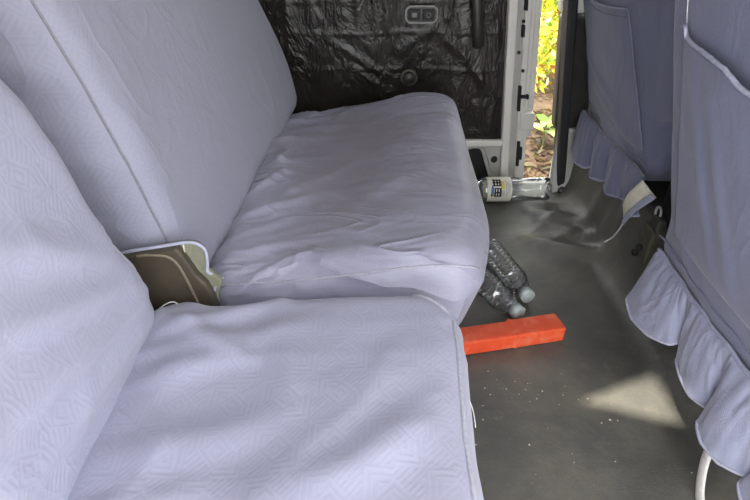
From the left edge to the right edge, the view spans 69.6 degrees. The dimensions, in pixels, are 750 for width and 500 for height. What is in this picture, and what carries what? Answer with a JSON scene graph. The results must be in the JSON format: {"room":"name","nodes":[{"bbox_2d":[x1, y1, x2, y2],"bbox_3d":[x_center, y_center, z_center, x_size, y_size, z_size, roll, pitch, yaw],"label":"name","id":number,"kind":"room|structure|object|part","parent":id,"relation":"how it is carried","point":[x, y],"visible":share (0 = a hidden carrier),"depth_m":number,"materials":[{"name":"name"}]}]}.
{"room":"vehicle interior","nodes":[
{"label":"vehicle interior","id":0,"kind":"room"},
{"bbox_2d":[519,180,545,182],"bbox_3d":[0.450,0.320,1.217,3.700,0.108,1.940,0,34,0],"label":"sill","id":1,"kind":"structure","parent":0,"point":[524,181],"depth_m":1.97,"materials":[{"name":"white metal"}]},
{"bbox_2d":[549,101,590,177],"bbox_3d":[0.240,-0.807,1.590,3.240,1.440,0.060,0,34,0],"label":"wall","id":2,"kind":"structure","parent":0,"point":[589,101],"depth_m":1.82,"materials":[{"name":"white metal"}]},
{"bbox_2d":[258,0,541,183],"bbox_3d":[-0.086,-0.555,1.693,1.246,0.812,0.160,-2,34,-2],"label":"door","id":3,"kind":"structure","parent":2,"relation":"in","point":[482,55],"depth_m":1.66,"materials":[{"name":"paint"}]},
{"bbox_3d":[-0.124,-0.624,1.639,1.092,0.618,0.015,0,34,0],"label":"film panel","id":4,"kind":"part","parent":3,"relation":"part of","materials":[{"name":"black plastic"}]},
{"bbox_3d":[0.136,-0.693,1.585,0.092,0.045,0.020,0,34,0],"label":"switch panel","id":5,"kind":"part","parent":3,"relation":"part of","materials":[{"name":"black plastic"}]},
{"bbox_3d":[0.298,-0.702,1.563,0.060,0.237,0.060,0,34,0],"label":"pull handle","id":6,"kind":"part","parent":3,"relation":"part of","materials":[{"name":"black plastic"}]},
{"bbox_2d":[550,127,575,192],"bbox_3d":[0.664,-0.292,1.810,0.135,0.231,0.072,0,34,0],"label":"trim","id":7,"kind":"structure","parent":2,"relation":"attached to","point":[569,164],"depth_m":1.82,"materials":[{"name":"metal"}]},
{"bbox_2d":[554,0,578,185],"bbox_3d":[0.589,-0.541,1.669,0.132,0.810,0.068,0,34,0],"label":"trim","id":8,"kind":"structure","parent":2,"relation":"attached to","point":[570,7],"depth_m":1.66,"materials":[{"name":"black rubber"}]},
{"bbox_2d":[551,13,588,128],"bbox_3d":[0.626,-0.556,1.706,0.144,0.365,0.070,0,34,0],"label":"trim","id":9,"kind":"structure","parent":2,"relation":"attached to","point":[580,95],"depth_m":1.68,"materials":[{"name":"black plastic"}]},
{"bbox_2d":[558,0,583,12],"bbox_3d":[0.568,-0.824,1.531,0.101,0.285,0.060,0,34,0],"label":"trim","id":10,"kind":"structure","parent":2,"relation":"attached to","point":[560,2],"depth_m":1.58,"materials":[{"name":"paint"}]},
{"bbox_2d":[459,163,741,499],"bbox_3d":[0.058,0.194,1.093,2.816,0.216,1.855,0,34,0],"label":"floor","id":11,"kind":"structure","parent":0,"point":[625,375],"depth_m":1.16,"materials":[{"name":"plastic"}]},
{"bbox_2d":[0,79,483,499],"bbox_3d":[-0.208,0.205,0.575,0.689,0.770,0.570,0,34,0],"label":"seat","id":12,"kind":"object","parent":11,"relation":"on","point":[105,394],"visible":1,"depth_m":0.60,"materials":[{"name":"fabric"}]},
{"bbox_3d":[-0.428,0.119,0.502,0.249,0.546,0.545,0,34,0],"label":"backrest","id":13,"kind":"part","parent":12,"relation":"part of","materials":[{"name":"fabric"}]},
{"bbox_2d":[68,296,483,499],"bbox_3d":[-0.112,0.284,0.638,0.497,0.218,0.554,0,34,0],"label":"seat cushion","id":14,"kind":"object","parent":12,"relation":"on","point":[344,398],"depth_m":0.63,"materials":[{"name":"fabric"}]},
{"bbox_2d":[0,0,488,325],"bbox_3d":[-0.193,-0.337,1.158,0.869,1.018,1.004,0,34,0],"label":"seat","id":15,"kind":"object","parent":11,"relation":"on","point":[174,123],"visible":0.89,"depth_m":0.91,"materials":[{"name":"fabric"}]},
{"bbox_3d":[-0.430,-0.465,1.083,0.388,0.723,0.982,0,34,0],"label":"backrest","id":16,"kind":"part","parent":15,"relation":"part of","materials":[{"name":"fabric"}]},
{"bbox_2d":[210,92,488,325],"bbox_3d":[-0.032,-0.147,1.279,0.545,0.216,0.915,0,34,0],"label":"seat cushion","id":17,"kind":"object","parent":15,"relation":"on","point":[383,198],"depth_m":1.02,"materials":[{"name":"fabric"}]},
{"bbox_2d":[477,268,525,318],"bbox_3d":[0.290,0.095,1.372,0.066,0.066,0.229,-18,39,-24],"label":"plastic bottle","id":18,"kind":"object","parent":11,"relation":"on","point":[514,309],"visible":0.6,"depth_m":1.35,"materials":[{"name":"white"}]},
{"bbox_2d":[487,238,534,302],"bbox_3d":[0.351,0.054,1.433,0.066,0.066,0.229,-9,37,-13],"label":"plastic bottle","id":19,"kind":"object","parent":11,"relation":"on","point":[524,292],"visible":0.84,"depth_m":1.44,"materials":[{"name":"white"}]},
{"bbox_2d":[460,313,565,354],"bbox_3d":[0.246,0.200,1.231,0.380,0.043,0.059,-7,35,-10],"label":"case","id":20,"kind":"object","parent":11,"relation":"on","point":[520,332],"visible":0.73,"depth_m":1.23,"materials":[{"name":"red plastic"}]},
{"bbox_3d":[0.369,0.186,1.252,0.128,0.041,0.056,-7,35,-10],"label":"case lid","id":21,"kind":"part","parent":20,"relation":"part of","materials":[{"name":"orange plastic"}]},
{"bbox_2d":[477,176,551,201],"bbox_3d":[0.445,-0.202,1.791,0.266,0.081,0.082,-1,34,-1],"label":"plastic bottle","id":22,"kind":"object","parent":11,"relation":"on","point":[495,189],"visible":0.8,"depth_m":1.77,"materials":[{"name":"white"}]},
{"bbox_2d":[502,180,510,195],"bbox_3d":[0.426,-0.200,1.760,0.028,0.047,0.030,-1,34,-1],"label":"print","id":23,"kind":"object","parent":22,"relation":"attached to","point":[506,184],"depth_m":1.75,"materials":[{"name":"grey paper"}]},
{"bbox_2d":[475,371,691,472],"bbox_3d":[0.354,0.359,1.032,0.432,0.002,0.344,0,34,0],"label":"crumbs","id":24,"kind":"object","parent":11,"relation":"on","point":[487,371],"visible":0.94,"depth_m":1.10,"materials":[{"name":"beige food"}]},
{"bbox_2d":[571,0,674,242],"bbox_3d":[0.866,-0.551,1.275,0.709,1.141,0.626,0,34,0],"label":"seat","id":25,"kind":"object","parent":11,"relation":"on","point":[625,140],"visible":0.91,"depth_m":1.32,"materials":[{"name":"fabric"}]},
{"bbox_3d":[0.664,-0.560,1.269,0.305,0.764,0.626,0,34,0],"label":"backrest","id":26,"kind":"part","parent":25,"relation":"part of","materials":[{"name":"fabric"}]},
{"bbox_2d":[631,215,666,263],"bbox_3d":[0.666,-0.029,1.313,0.040,0.120,0.056,0,34,0],"label":"bracket","id":27,"kind":"object","parent":11,"relation":"attached to","point":[649,238],"visible":0.89,"depth_m":1.30,"materials":[{"name":"black metal"}]},
{"bbox_3d":[0.670,-0.017,1.321,0.028,0.090,0.056,0,34,0],"label":"plate","id":28,"kind":"part","parent":27,"relation":"part of","materials":[{"name":"black metal"}]},
{"bbox_2d":[654,206,661,216],"bbox_3d":[0.676,-0.089,1.289,0.006,0.035,0.030,0,34,0],"label":"hook","id":29,"kind":"object","parent":27,"relation":"attached to","point":[657,207],"visible":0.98,"depth_m":1.28,"materials":[{"name":"grey metal"}]},
{"bbox_2d":[662,182,670,227],"bbox_3d":[0.968,-0.065,1.205,0.565,0.320,0.200,0,34,0],"label":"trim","id":30,"kind":"structure","parent":11,"relation":"on","point":[666,207],"depth_m":1.26,"materials":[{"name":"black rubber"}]},
{"bbox_2d":[625,0,749,499],"bbox_3d":[0.759,-0.189,0.692,0.762,1.091,0.550,0,34,0],"label":"seat","id":31,"kind":"object","parent":11,"relation":"on","point":[693,295],"visible":1,"depth_m":0.84,"materials":[{"name":"fabric"}]},
{"bbox_2d":[695,450,711,499],"bbox_3d":[0.559,0.386,0.883,0.020,0.145,0.176,7,35,11],"label":"seat leg","id":32,"kind":"object","parent":31,"relation":"hanging from","point":[705,459],"visible":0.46,"depth_m":0.93,"materials":[{"name":"white metal"}]},
{"bbox_3d":[0.566,-0.161,0.718,0.375,0.792,0.538,0,34,0],"label":"backrest","id":33,"kind":"part","parent":31,"relation":"part of","materials":[{"name":"fabric"}]},
{"label":"outside","id":34,"kind":"structure","parent":0,"visible":0},
{"bbox_2d":[524,10,555,176],"bbox_3d":[2.000,-3.902,8.164,20.000,0.030,14.100,0,34,0],"label":"ground","id":35,"kind":"structure","parent":34,"point":[541,99],"depth_m":3.92,"materials":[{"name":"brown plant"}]},
{"bbox_2d":[523,106,554,177],"bbox_3d":[1.260,-0.511,3.060,2.070,0.162,1.926,0,34,0],"label":"fallen leaves","id":36,"kind":"object","parent":35,"relation":"on","point":[547,157],"visible":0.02,"depth_m":3.13,"materials":[{"name":"brown plant"}]},
{"bbox_2d":[534,114,554,148],"bbox_3d":[1.002,-0.679,3.191,0.243,0.236,0.250,-22,40,-29],"label":"seedling","id":37,"kind":"object","parent":35,"relation":"on","point":[545,122],"visible":0.65,"depth_m":3.17,"materials":[{"name":"green plant"}]},
{"bbox_3d":[1.000,-0.665,3.194,0.010,0.210,0.009,0,34,0],"label":"stem","id":38,"kind":"part","parent":37,"relation":"part of","materials":[{"name":"green plant"}]},
{"bbox_2d":[535,0,560,92],"bbox_3d":[1.512,-1.901,3.841,1.117,1.541,1.015,0,34,0],"label":"leafy bush","id":39,"kind":"object","parent":35,"relation":"on","point":[547,52],"visible":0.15,"depth_m":3.88,"materials":[{"name":"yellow plant"}]},
{"bbox_2d":[540,0,557,32],"bbox_3d":[2.177,-3.174,5.189,2.028,2.264,1.467,0,34,0],"label":"flowers","id":40,"kind":"object","parent":35,"relation":"on","point":[556,17],"visible":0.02,"depth_m":5.43,"materials":[{"name":"yellow plant"}]}
]}

